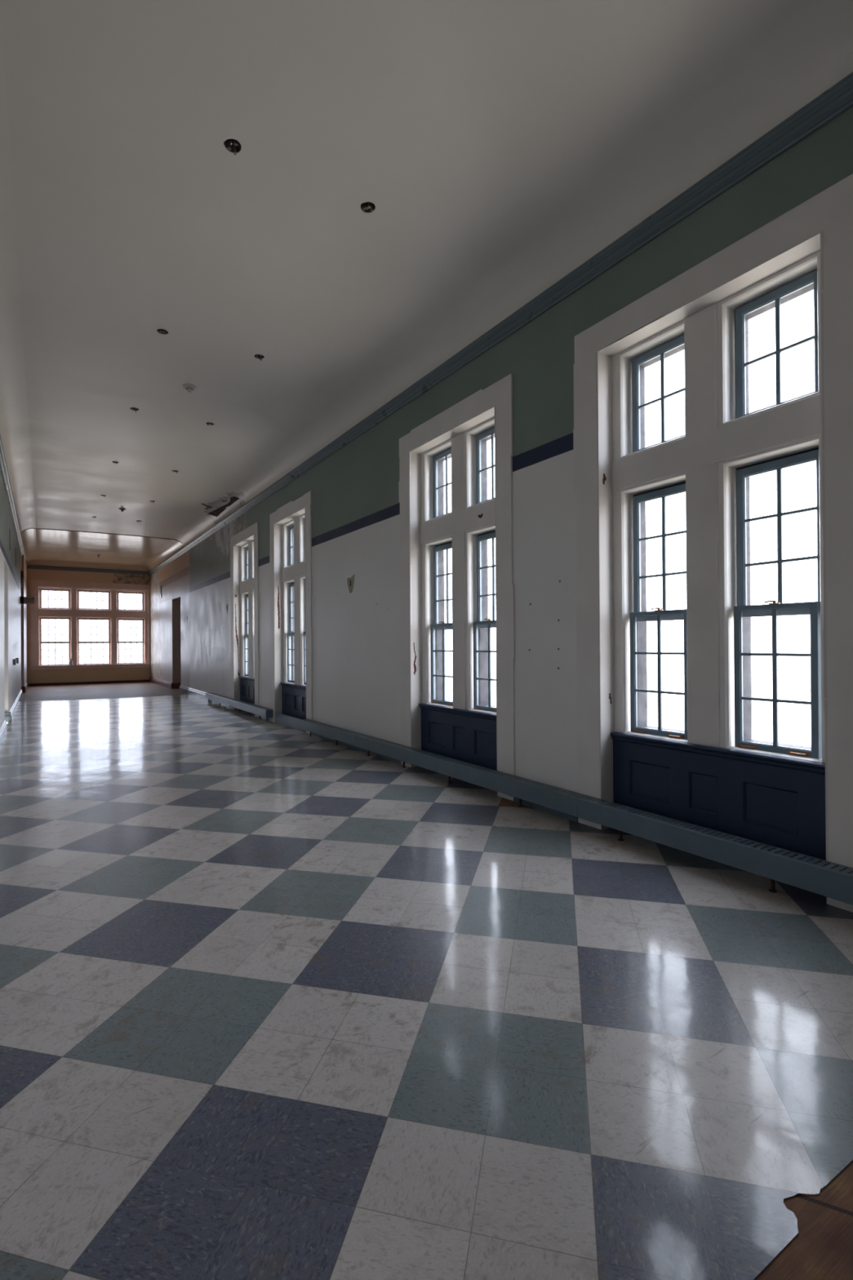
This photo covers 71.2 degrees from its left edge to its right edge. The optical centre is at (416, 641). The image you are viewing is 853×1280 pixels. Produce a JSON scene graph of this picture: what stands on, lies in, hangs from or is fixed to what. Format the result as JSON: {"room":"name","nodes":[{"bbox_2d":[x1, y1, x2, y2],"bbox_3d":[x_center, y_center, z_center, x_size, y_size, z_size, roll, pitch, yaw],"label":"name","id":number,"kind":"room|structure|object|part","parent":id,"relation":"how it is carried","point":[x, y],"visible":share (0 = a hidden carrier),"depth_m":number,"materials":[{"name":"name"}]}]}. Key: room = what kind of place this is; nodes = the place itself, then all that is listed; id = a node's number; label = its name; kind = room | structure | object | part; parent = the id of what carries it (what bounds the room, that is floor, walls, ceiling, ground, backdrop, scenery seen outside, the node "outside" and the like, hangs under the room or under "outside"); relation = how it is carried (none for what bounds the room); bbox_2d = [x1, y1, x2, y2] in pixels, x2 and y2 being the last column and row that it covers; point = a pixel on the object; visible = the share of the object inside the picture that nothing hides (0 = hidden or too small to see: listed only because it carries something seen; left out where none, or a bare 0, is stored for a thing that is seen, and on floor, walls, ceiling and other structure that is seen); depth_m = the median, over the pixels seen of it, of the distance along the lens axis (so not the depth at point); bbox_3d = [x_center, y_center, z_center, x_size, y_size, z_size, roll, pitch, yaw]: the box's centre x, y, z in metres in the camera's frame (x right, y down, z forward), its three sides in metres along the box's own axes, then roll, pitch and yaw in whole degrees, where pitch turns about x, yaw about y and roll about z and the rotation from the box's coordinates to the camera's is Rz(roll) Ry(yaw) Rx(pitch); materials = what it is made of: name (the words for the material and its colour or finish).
{"room":"school corridor","nodes":[
{"label":"school corridor","id":0,"kind":"room"},
{"bbox_2d":[0,469,22,728],"bbox_3d":[-5.496,-0.926,7.275,0.400,5.060,27.750,0,0,-32],"label":"wall","id":1,"kind":"structure","parent":0,"point":[10,574],"depth_m":11.94,"materials":[{"name":"paint"}]},
{"bbox_2d":[4,711,11,722],"bbox_3d":[-8.090,1.480,11.688,0.248,0.200,0.079,0,0,-32],"label":"baseboard","id":2,"kind":"structure","parent":1,"relation":"attached to","point":[7,714],"depth_m":11.70,"materials":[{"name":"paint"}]},
{"bbox_2d":[0,689,22,744],"bbox_3d":[-5.095,1.455,7.057,0.035,0.170,26.590,0,0,-32],"label":"baseboard","id":3,"kind":"structure","parent":1,"relation":"attached to","point":[3,728],"depth_m":12.35,"materials":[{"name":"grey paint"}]},
{"bbox_2d":[0,434,27,566],"bbox_3d":[-6.391,-2.916,9.149,0.080,0.136,31.450,0,0,-32],"label":"trim","id":4,"kind":"structure","parent":1,"relation":"attached to","point":[3,468],"depth_m":11.64,"materials":[{"name":"blue wood"}]},
{"bbox_2d":[13,658,16,665],"bbox_3d":[-9.203,0.465,13.643,0.058,0.140,0.100,0,0,-32],"label":"switch box","id":5,"kind":"object","parent":1,"relation":"attached to","point":[14,660],"visible":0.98,"depth_m":13.60,"materials":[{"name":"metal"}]},
{"bbox_2d":[20,596,35,604],"bbox_3d":[-11.810,-1.259,18.102,0.374,0.220,0.100,0,0,-32],"label":"exit sign","id":6,"kind":"object","parent":1,"relation":"attached to","point":[24,600],"visible":0.99,"depth_m":18.08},
{"bbox_2d":[20,554,26,686],"bbox_3d":[-13.690,-0.817,20.431,0.455,5.060,5.150,0,0,-32],"label":"wall","id":7,"kind":"structure","parent":0,"point":[24,584],"depth_m":19.31,"materials":[{"name":"paint"}]},
{"bbox_2d":[20,570,22,583],"bbox_3d":[-12.695,-2.047,19.104,0.082,0.444,0.068,0,0,-32],"label":"junction box","id":8,"kind":"object","parent":7,"relation":"attached to","point":[20,571],"visible":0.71,"depth_m":19.09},
{"bbox_2d":[21,680,27,693],"bbox_3d":[-13.782,1.555,20.717,0.390,0.200,3.935,0,0,-32],"label":"baseboard","id":9,"kind":"structure","parent":7,"relation":"attached to","point":[24,689],"depth_m":19.15,"materials":[{"name":"paint"}]},
{"bbox_2d":[26,568,151,684],"bbox_3d":[-13.024,-0.806,23.708,4.460,5.060,0.300,0,0,-32],"label":"wall","id":10,"kind":"structure","parent":0,"point":[42,676],"depth_m":23.42,"materials":[{"name":"brown paint"}]},
{"bbox_2d":[26,564,149,574],"bbox_3d":[-12.893,-2.840,23.582,4.360,0.136,0.080,0,0,-32],"label":"trim","id":11,"kind":"structure","parent":10,"relation":"attached to","point":[29,566],"depth_m":23.49,"materials":[{"name":"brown wood"}]},
{"bbox_2d":[27,680,149,685],"bbox_3d":[-12.860,1.620,23.595,4.225,0.085,0.030,0,0,-32],"label":"baseboard","id":12,"kind":"structure","parent":10,"relation":"attached to","point":[126,681],"depth_m":23.48,"materials":[{"name":"brown wood"}]},
{"bbox_2d":[29,579,151,670],"bbox_3d":[-12.892,-0.648,23.724,4.220,3.422,0.340,0,0,-32],"label":"window","id":13,"kind":"structure","parent":10,"relation":"in","point":[73,613],"depth_m":23.64,"materials":[{"name":"paint"}]},
{"bbox_3d":[-14.032,-0.432,23.144,1.000,1.000,0.038,0,0,-32],"label":"sash","id":14,"kind":"part","parent":13,"relation":"part of","materials":[{"name":"glass"}]},
{"bbox_3d":[-14.040,-1.672,23.149,1.000,0.730,0.038,0,0,-32],"label":"transom sash","id":15,"kind":"part","parent":13,"relation":"part of","materials":[{"name":"glass"}]},
{"bbox_3d":[-14.005,0.447,23.106,0.996,0.910,0.038,0,0,-32],"label":"sash","id":16,"kind":"part","parent":13,"relation":"part of","materials":[{"name":"glass"}]},
{"bbox_2d":[68,658,73,665],"bbox_3d":[-13.506,0.795,23.281,0.160,0.250,0.160,0,0,-32],"label":"plastic jug","id":17,"kind":"object","parent":13,"relation":"on","point":[70,662],"visible":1,"depth_m":23.23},
{"bbox_3d":[-12.852,0.985,23.665,4.216,0.155,0.220,0,0,-32],"label":"sill","id":18,"kind":"part","parent":13,"relation":"part of","materials":[{"name":"wood"}]},
{"bbox_3d":[-12.904,-0.436,23.849,1.140,1.000,0.038,0,0,-32],"label":"sash","id":19,"kind":"part","parent":13,"relation":"part of","materials":[{"name":"glass"}]},
{"bbox_3d":[-12.912,-1.676,23.855,1.140,0.730,0.038,0,0,-32],"label":"transom sash","id":20,"kind":"part","parent":13,"relation":"part of","materials":[{"name":"glass"}]},
{"bbox_3d":[-12.878,0.444,23.811,1.136,0.910,0.038,0,0,-32],"label":"sash","id":21,"kind":"part","parent":13,"relation":"part of","materials":[{"name":"glass"}]},
{"bbox_3d":[-11.775,-0.440,24.555,0.975,1.000,0.038,0,0,-32],"label":"sash","id":22,"kind":"part","parent":13,"relation":"part of","materials":[{"name":"glass"}]},
{"bbox_3d":[-11.782,-1.680,24.561,0.975,0.730,0.038,0,0,-32],"label":"transom sash","id":23,"kind":"part","parent":13,"relation":"part of","materials":[{"name":"glass"}]},
{"bbox_3d":[-11.748,0.440,24.517,0.971,0.910,0.038,0,0,-32],"label":"sash","id":24,"kind":"part","parent":13,"relation":"part of","materials":[{"name":"glass"}]},
{"bbox_2d":[0,0,809,538],"bbox_3d":[-2.673,-3.294,7.237,3.520,0.100,24.260,0,0,-32],"label":"ceiling","id":25,"kind":"structure","parent":0,"point":[467,126],"depth_m":4.21,"materials":[{"name":"paint"}]},
{"bbox_2d":[129,407,138,412],"bbox_3d":[-3.913,-3.251,8.267,0.113,0.111,0.115,0,0,-32],"label":"box","id":26,"kind":"object","parent":25,"relation":"attached to","point":[131,408],"visible":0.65,"depth_m":8.28,"materials":[{"name":"metal"}]},
{"bbox_2d":[156,328,168,334],"bbox_3d":[-2.655,-3.268,6.238,0.113,0.110,0.109,0,0,-32],"label":"box","id":27,"kind":"object","parent":25,"relation":"attached to","point":[160,331],"visible":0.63,"depth_m":6.25,"materials":[{"name":"metal"}]},
{"bbox_2d":[182,383,196,392],"bbox_3d":[-2.880,-3.204,7.563,0.164,0.074,0.164,0,0,-32],"label":"smoke detector","id":28,"kind":"object","parent":25,"relation":"attached to","point":[188,387],"visible":1,"depth_m":7.53,"materials":[{"name":"beige plastic"}]},
{"bbox_2d":[223,138,241,155],"bbox_3d":[-1.210,-3.288,3.924,0.114,0.111,0.116,0,0,-32],"label":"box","id":29,"kind":"object","parent":25,"relation":"attached to","point":[233,145],"visible":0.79,"depth_m":3.94,"materials":[{"name":"metal"}]},
{"bbox_2d":[254,354,264,360],"bbox_3d":[-1.787,-3.271,6.787,0.110,0.111,0.106,0,0,-32],"label":"box","id":30,"kind":"object","parent":25,"relation":"attached to","point":[257,356],"visible":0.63,"depth_m":6.81,"materials":[{"name":"metal"}]},
{"bbox_2d":[360,201,375,212],"bbox_3d":[-0.366,-3.290,4.483,0.112,0.110,0.116,0,0,-32],"label":"box","id":31,"kind":"object","parent":25,"relation":"attached to","point":[367,206],"visible":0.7,"depth_m":4.49,"materials":[{"name":"metal"}]},
{"bbox_2d":[0,681,852,1279],"bbox_3d":[-4.560,1.582,10.327,5.210,0.060,31.570,0,0,-32],"label":"floor","id":32,"kind":"structure","parent":0,"point":[277,1002],"depth_m":2.29,"materials":[{"name":"tile"}]},
{"bbox_2d":[205,692,226,706],"bbox_3d":[-5.027,1.453,14.961,0.137,0.245,1.716,0,0,-32],"label":"heater cover","id":33,"kind":"object","parent":32,"relation":"on","point":[210,695],"visible":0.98,"depth_m":14.85,"materials":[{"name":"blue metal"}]},
{"bbox_2d":[206,692,226,697],"bbox_3d":[-5.024,1.337,14.964,0.093,0.011,1.708,0,0,-32],"label":"grille","id":34,"kind":"object","parent":33,"relation":"attached to","point":[209,694],"depth_m":15.06,"materials":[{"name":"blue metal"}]},
{"bbox_2d":[222,697,248,712],"bbox_3d":[-4.125,1.441,13.520,0.137,0.245,1.676,0,0,-32],"label":"heater cover","id":35,"kind":"object","parent":32,"relation":"on","point":[234,703],"visible":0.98,"depth_m":13.47,"materials":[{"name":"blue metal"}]},
{"bbox_2d":[224,697,246,702],"bbox_3d":[-4.123,1.325,13.522,0.093,0.011,1.668,0,0,-32],"label":"grille","id":36,"kind":"object","parent":35,"relation":"attached to","point":[229,700],"depth_m":13.49,"materials":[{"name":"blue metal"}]},
{"bbox_2d":[241,702,272,721],"bbox_3d":[-3.248,1.429,12.116,0.137,0.245,1.626,0,0,-32],"label":"heater cover","id":37,"kind":"object","parent":32,"relation":"on","point":[256,709],"visible":1,"depth_m":11.88,"materials":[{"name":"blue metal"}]},
{"bbox_2d":[244,702,270,710],"bbox_3d":[-3.245,1.313,12.119,0.093,0.011,1.618,0,0,-32],"label":"grille","id":38,"kind":"object","parent":37,"relation":"attached to","point":[255,707],"depth_m":12.02,"materials":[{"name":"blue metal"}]},
{"bbox_2d":[299,719,363,746],"bbox_3d":[-1.325,1.404,9.041,0.137,0.245,2.061,0,0,-32],"label":"heater cover","id":39,"kind":"object","parent":32,"relation":"on","point":[342,735],"visible":0.99,"depth_m":8.88,"materials":[{"name":"blue metal"}]},
{"bbox_2d":[302,719,362,734],"bbox_3d":[-1.322,1.288,9.043,0.093,0.011,2.053,0,0,-32],"label":"grille","id":40,"kind":"object","parent":39,"relation":"attached to","point":[334,729],"depth_m":8.96,"materials":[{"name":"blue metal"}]},
{"bbox_2d":[355,733,445,772],"bbox_3d":[-0.248,1.389,7.320,0.137,0.245,1.991,0,0,-32],"label":"heater cover","id":41,"kind":"object","parent":32,"relation":"on","point":[424,759],"visible":0.98,"depth_m":7.15,"materials":[{"name":"blue metal"}]},
{"bbox_2d":[357,734,445,758],"bbox_3d":[-0.246,1.273,7.322,0.093,0.011,1.983,0,0,-32],"label":"grille","id":42,"kind":"object","parent":41,"relation":"attached to","point":[397,747],"depth_m":7.19,"materials":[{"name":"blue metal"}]},
{"bbox_2d":[436,756,588,817],"bbox_3d":[0.811,1.375,5.626,0.137,0.245,1.996,0,0,-32],"label":"heater cover","id":43,"kind":"object","parent":32,"relation":"on","point":[565,801],"visible":0.98,"depth_m":5.40,"materials":[{"name":"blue metal"}]},
{"bbox_3d":[0.948,1.451,5.404,0.044,0.090,0.044,0,0,-32],"label":"leg","id":44,"kind":"part","parent":43,"relation":"part of","materials":[{"name":"black metal"}]},
{"bbox_2d":[497,797,538,810],"bbox_3d":[0.862,1.495,5.433,0.215,0.001,0.520,0,0,-32],"label":"floor","id":45,"kind":"structure","parent":32,"relation":"on","point":[504,802],"depth_m":5.47,"materials":[{"name":"brown wood"}]},
{"bbox_2d":[577,795,852,905],"bbox_3d":[1.871,1.361,3.930,0.137,0.245,1.996,0,0,-32],"label":"heater cover","id":46,"kind":"object","parent":32,"relation":"on","point":[824,877],"visible":1,"depth_m":3.71,"materials":[{"name":"blue metal"}]},
{"bbox_3d":[1.535,1.443,4.466,0.044,0.090,0.044,0,0,-32],"label":"leg","id":47,"kind":"part","parent":46,"relation":"part of","materials":[{"name":"black metal"}]},
{"bbox_3d":[2.117,1.435,3.534,0.044,0.090,0.044,0,0,-32],"label":"leg","id":48,"kind":"part","parent":46,"relation":"part of","materials":[{"name":"brown metal"}]},
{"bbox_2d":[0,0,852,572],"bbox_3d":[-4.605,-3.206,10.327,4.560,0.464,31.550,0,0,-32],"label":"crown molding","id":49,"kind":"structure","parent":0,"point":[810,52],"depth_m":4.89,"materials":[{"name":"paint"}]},
{"bbox_2d":[201,503,213,509],"bbox_3d":[-4.935,-3.193,14.085,0.235,0.009,0.650,0,0,-12],"label":"plaster","id":50,"kind":"object","parent":49,"relation":"attached to","point":[204,504],"visible":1,"depth_m":14.07,"materials":[{"name":"grey paint"}]},
{"bbox_2d":[207,496,239,517],"bbox_3d":[-4.508,-3.142,13.878,0.190,0.097,2.255,0,0,-32],"label":"plaster hole","id":51,"kind":"object","parent":49,"relation":"attached to","point":[216,513],"visible":1,"depth_m":14.03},
{"bbox_2d":[150,106,852,792],"bbox_3d":[-2.573,-0.925,11.579,0.400,5.060,31.950,0,0,-32],"label":"wall","id":52,"kind":"structure","parent":0,"point":[355,506],"depth_m":5.62,"materials":[{"name":"paint"}]},
{"bbox_2d":[171,682,181,688],"bbox_3d":[-8.288,1.521,20.617,0.370,0.200,0.030,0,0,-32],"label":"baseboard","id":53,"kind":"structure","parent":52,"relation":"attached to","point":[176,685],"depth_m":20.59,"materials":[{"name":"paint"}]},
{"bbox_2d":[230,521,259,716],"bbox_3d":[-3.646,-0.453,13.275,0.419,4.025,2.118,0,0,-32],"label":"window","id":54,"kind":"structure","parent":52,"relation":"in","point":[244,545],"depth_m":13.72,"materials":[{"name":"white paint"}]},
{"bbox_2d":[235,604,239,675],"bbox_3d":[-4.165,-0.045,13.883,0.108,1.680,0.002,0,0,-32],"label":"scar","id":55,"kind":"object","parent":54,"relation":"attached to","point":[238,673],"visible":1,"depth_m":13.87,"materials":[{"name":"brown wood"}]},
{"bbox_3d":[-3.849,0.314,13.638,0.038,0.947,0.512,0,0,-32],"label":"sash","id":56,"kind":"part","parent":54,"relation":"part of","materials":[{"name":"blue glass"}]},
{"bbox_3d":[-3.638,0.828,13.263,0.190,0.070,1.598,0,0,-32],"label":"sill","id":57,"kind":"part","parent":54,"relation":"part of","materials":[{"name":"blue paint"}]},
{"bbox_3d":[-3.812,-1.809,13.666,0.038,0.753,0.538,0,0,-32],"label":"transom sash","id":58,"kind":"part","parent":54,"relation":"part of","materials":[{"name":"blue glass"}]},
{"bbox_3d":[-3.623,-0.689,13.285,0.137,3.096,1.600,0,0,-32],"label":"frame","id":59,"kind":"part","parent":54,"relation":"part of","materials":[{"name":"white paint"}]},
{"bbox_3d":[-3.804,-0.586,13.661,0.038,1.003,0.538,0,0,-32],"label":"sash","id":60,"kind":"part","parent":54,"relation":"part of","materials":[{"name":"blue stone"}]},
{"bbox_3d":[-3.670,1.210,13.240,0.045,0.700,1.598,0,0,-32],"label":"apron panel","id":61,"kind":"part","parent":54,"relation":"part of","materials":[{"name":"blue paint"}]},
{"bbox_2d":[269,490,312,734],"bbox_3d":[-2.116,-0.483,10.828,0.419,4.044,2.109,0,0,-32],"label":"window","id":62,"kind":"structure","parent":52,"relation":"in","point":[291,525],"depth_m":11.05,"materials":[{"name":"white paint"}]},
{"bbox_2d":[277,585,279,629],"bbox_3d":[-2.642,-0.665,11.432,0.048,0.840,0.002,0,0,-32],"label":"scar","id":63,"kind":"object","parent":62,"relation":"attached to","point":[277,585],"visible":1,"depth_m":11.43,"materials":[{"name":"brown wood"}]},
{"bbox_3d":[-2.317,0.293,11.188,0.038,0.947,0.512,0,0,-32],"label":"sash","id":64,"kind":"part","parent":62,"relation":"part of","materials":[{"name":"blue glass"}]},
{"bbox_3d":[-2.280,-1.830,11.216,0.038,0.753,0.538,0,0,-32],"label":"transom sash","id":65,"kind":"part","parent":62,"relation":"part of","materials":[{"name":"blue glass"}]},
{"bbox_3d":[-2.272,-0.607,11.210,0.038,1.003,0.538,0,0,-32],"label":"sash","id":66,"kind":"part","parent":62,"relation":"part of","materials":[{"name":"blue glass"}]},
{"bbox_3d":[-1.984,-0.711,10.902,0.116,3.100,1.608,0,0,-32],"label":"storm frame","id":67,"kind":"part","parent":62,"relation":"part of","materials":[{"name":"wood"}]},
{"bbox_3d":[-2.106,0.808,10.813,0.190,0.070,1.598,0,0,-32],"label":"sill","id":68,"kind":"part","parent":62,"relation":"part of","materials":[{"name":"blue paint"}]},
{"bbox_3d":[-2.138,1.189,10.790,0.045,0.700,1.598,0,0,-32],"label":"apron panel","id":69,"kind":"part","parent":62,"relation":"part of","materials":[{"name":"blue paint"}]},
{"bbox_3d":[-2.091,-0.709,10.835,0.137,3.096,1.600,0,0,-32],"label":"frame","id":70,"kind":"part","parent":62,"relation":"part of","materials":[{"name":"white paint"}]},
{"bbox_3d":[-1.869,0.287,10.473,0.038,0.947,0.515,0,0,-32],"label":"sash","id":71,"kind":"part","parent":62,"relation":"part of","materials":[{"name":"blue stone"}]},
{"bbox_2d":[346,574,355,593],"bbox_3d":[-0.944,-0.836,8.593,0.004,0.265,0.250,0,0,-32],"label":"scar","id":72,"kind":"object","parent":52,"relation":"attached to","point":[350,581],"visible":1,"depth_m":8.59,"materials":[{"name":"beige paint"}]},
{"bbox_2d":[149,676,577,822],"bbox_3d":[-2.719,1.445,11.409,0.050,0.200,31.450,0,0,-32],"label":"baseboard","id":73,"kind":"structure","parent":52,"relation":"attached to","point":[515,799],"depth_m":8.76,"materials":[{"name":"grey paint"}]},
{"bbox_2d":[398,373,515,800],"bbox_3d":[0.529,-0.518,6.599,0.419,4.044,2.111,0,0,-32],"label":"window","id":74,"kind":"structure","parent":52,"relation":"in","point":[468,728],"depth_m":6.55,"materials":[{"name":"white paint"}]},
{"bbox_2d":[413,642,416,675],"bbox_3d":[-0.015,0.205,7.194,0.042,0.390,0.002,0,0,-32],"label":"scar","id":75,"kind":"object","parent":74,"relation":"attached to","point":[415,666],"visible":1,"depth_m":7.19,"materials":[{"name":"brown wood"}]},
{"bbox_3d":[0.324,0.258,6.966,0.038,0.947,0.512,0,0,-32],"label":"sash","id":76,"kind":"part","parent":74,"relation":"part of","materials":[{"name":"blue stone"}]},
{"bbox_3d":[0.361,-1.865,6.994,0.038,0.753,0.538,0,0,-32],"label":"transom sash","id":77,"kind":"part","parent":74,"relation":"part of","materials":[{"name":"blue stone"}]},
{"bbox_3d":[0.368,-0.642,6.988,0.038,1.003,0.538,0,0,-32],"label":"sash","id":78,"kind":"part","parent":74,"relation":"part of","materials":[{"name":"clear glass"}]},
{"bbox_3d":[0.534,0.773,6.590,0.190,0.070,1.598,0,0,-32],"label":"sill","id":79,"kind":"part","parent":74,"relation":"part of","materials":[{"name":"blue paint"}]},
{"bbox_3d":[0.549,-0.744,6.612,0.137,3.096,1.600,0,0,-32],"label":"frame","id":80,"kind":"part","parent":74,"relation":"part of","materials":[{"name":"white paint"}]},
{"bbox_3d":[0.502,1.154,6.567,0.045,0.700,1.598,0,0,-32],"label":"apron panel","id":81,"kind":"part","parent":74,"relation":"part of","materials":[{"name":"blue paint"}]},
{"bbox_3d":[0.656,-0.747,6.679,0.116,3.100,1.608,0,0,-32],"label":"storm frame","id":82,"kind":"part","parent":74,"relation":"part of","materials":[{"name":"wood"}]},
{"bbox_3d":[0.771,0.252,6.250,0.038,0.947,0.515,0,0,-32],"label":"sash","id":83,"kind":"part","parent":74,"relation":"part of","materials":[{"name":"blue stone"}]},
{"bbox_3d":[0.808,-1.871,6.278,0.038,0.753,0.541,0,0,-32],"label":"transom sash","id":84,"kind":"part","parent":74,"relation":"part of","materials":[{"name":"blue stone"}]},
{"bbox_3d":[0.815,-0.648,6.273,0.038,1.003,0.541,0,0,-32],"label":"sash","id":85,"kind":"part","parent":74,"relation":"part of","materials":[{"name":"clear glass"}]},
{"bbox_2d":[148,71,852,575],"bbox_3d":[-2.763,-2.927,11.418,0.080,0.136,31.450,0,0,-32],"label":"trim","id":86,"kind":"structure","parent":52,"relation":"attached to","point":[837,99],"depth_m":4.51,"materials":[{"name":"blue wood"}]},
{"bbox_2d":[573,173,852,912],"bbox_3d":[2.053,-0.529,4.161,0.419,4.025,2.118,0,0,-32],"label":"window","id":87,"kind":"structure","parent":52,"relation":"in","point":[711,773],"depth_m":4.07,"materials":[{"name":"white paint"}]},
{"bbox_2d":[602,473,606,484],"bbox_3d":[1.506,-1.301,4.762,0.044,0.090,0.002,0,0,-32],"label":"scar","id":88,"kind":"object","parent":87,"relation":"attached to","point":[604,479],"visible":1,"depth_m":4.76,"materials":[{"name":"brown wood"}]},
{"bbox_3d":[1.887,-1.885,4.553,0.038,0.753,0.538,0,0,-32],"label":"transom sash","id":89,"kind":"part","parent":87,"relation":"part of","materials":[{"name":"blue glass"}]},
{"bbox_3d":[1.850,0.238,4.525,0.038,0.947,0.512,0,0,-32],"label":"sash","id":90,"kind":"part","parent":87,"relation":"part of","materials":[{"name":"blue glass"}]},
{"bbox_3d":[1.895,-0.662,4.547,0.038,1.003,0.538,0,0,-32],"label":"sash","id":91,"kind":"part","parent":87,"relation":"part of","materials":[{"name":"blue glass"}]},
{"bbox_3d":[2.061,0.752,4.149,0.190,0.070,1.598,0,0,-32],"label":"sill","id":92,"kind":"part","parent":87,"relation":"part of","materials":[{"name":"blue paint"}]},
{"bbox_3d":[2.075,-0.765,4.171,0.137,3.096,1.600,0,0,-32],"label":"frame","id":93,"kind":"part","parent":87,"relation":"part of","materials":[{"name":"white paint"}]},
{"bbox_3d":[2.029,1.133,4.126,0.045,0.700,1.598,0,0,-32],"label":"apron panel","id":94,"kind":"part","parent":87,"relation":"part of","materials":[{"name":"blue paint"}]},
{"bbox_3d":[2.183,-0.767,4.239,0.116,3.100,1.608,0,0,-32],"label":"storm frame","id":95,"kind":"part","parent":87,"relation":"part of","materials":[{"name":"wood"}]},
{"bbox_3d":[2.334,-1.891,3.837,0.038,0.753,0.541,0,0,-32],"label":"transom sash","id":96,"kind":"part","parent":87,"relation":"part of","materials":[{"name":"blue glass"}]},
{"bbox_3d":[2.297,0.232,3.809,0.038,0.947,0.515,0,0,-32],"label":"sash","id":97,"kind":"part","parent":87,"relation":"part of","materials":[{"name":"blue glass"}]},
{"bbox_3d":[2.342,-0.668,3.832,0.038,1.003,0.541,0,0,-32],"label":"sash","id":98,"kind":"part","parent":87,"relation":"part of","materials":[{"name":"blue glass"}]}
]}

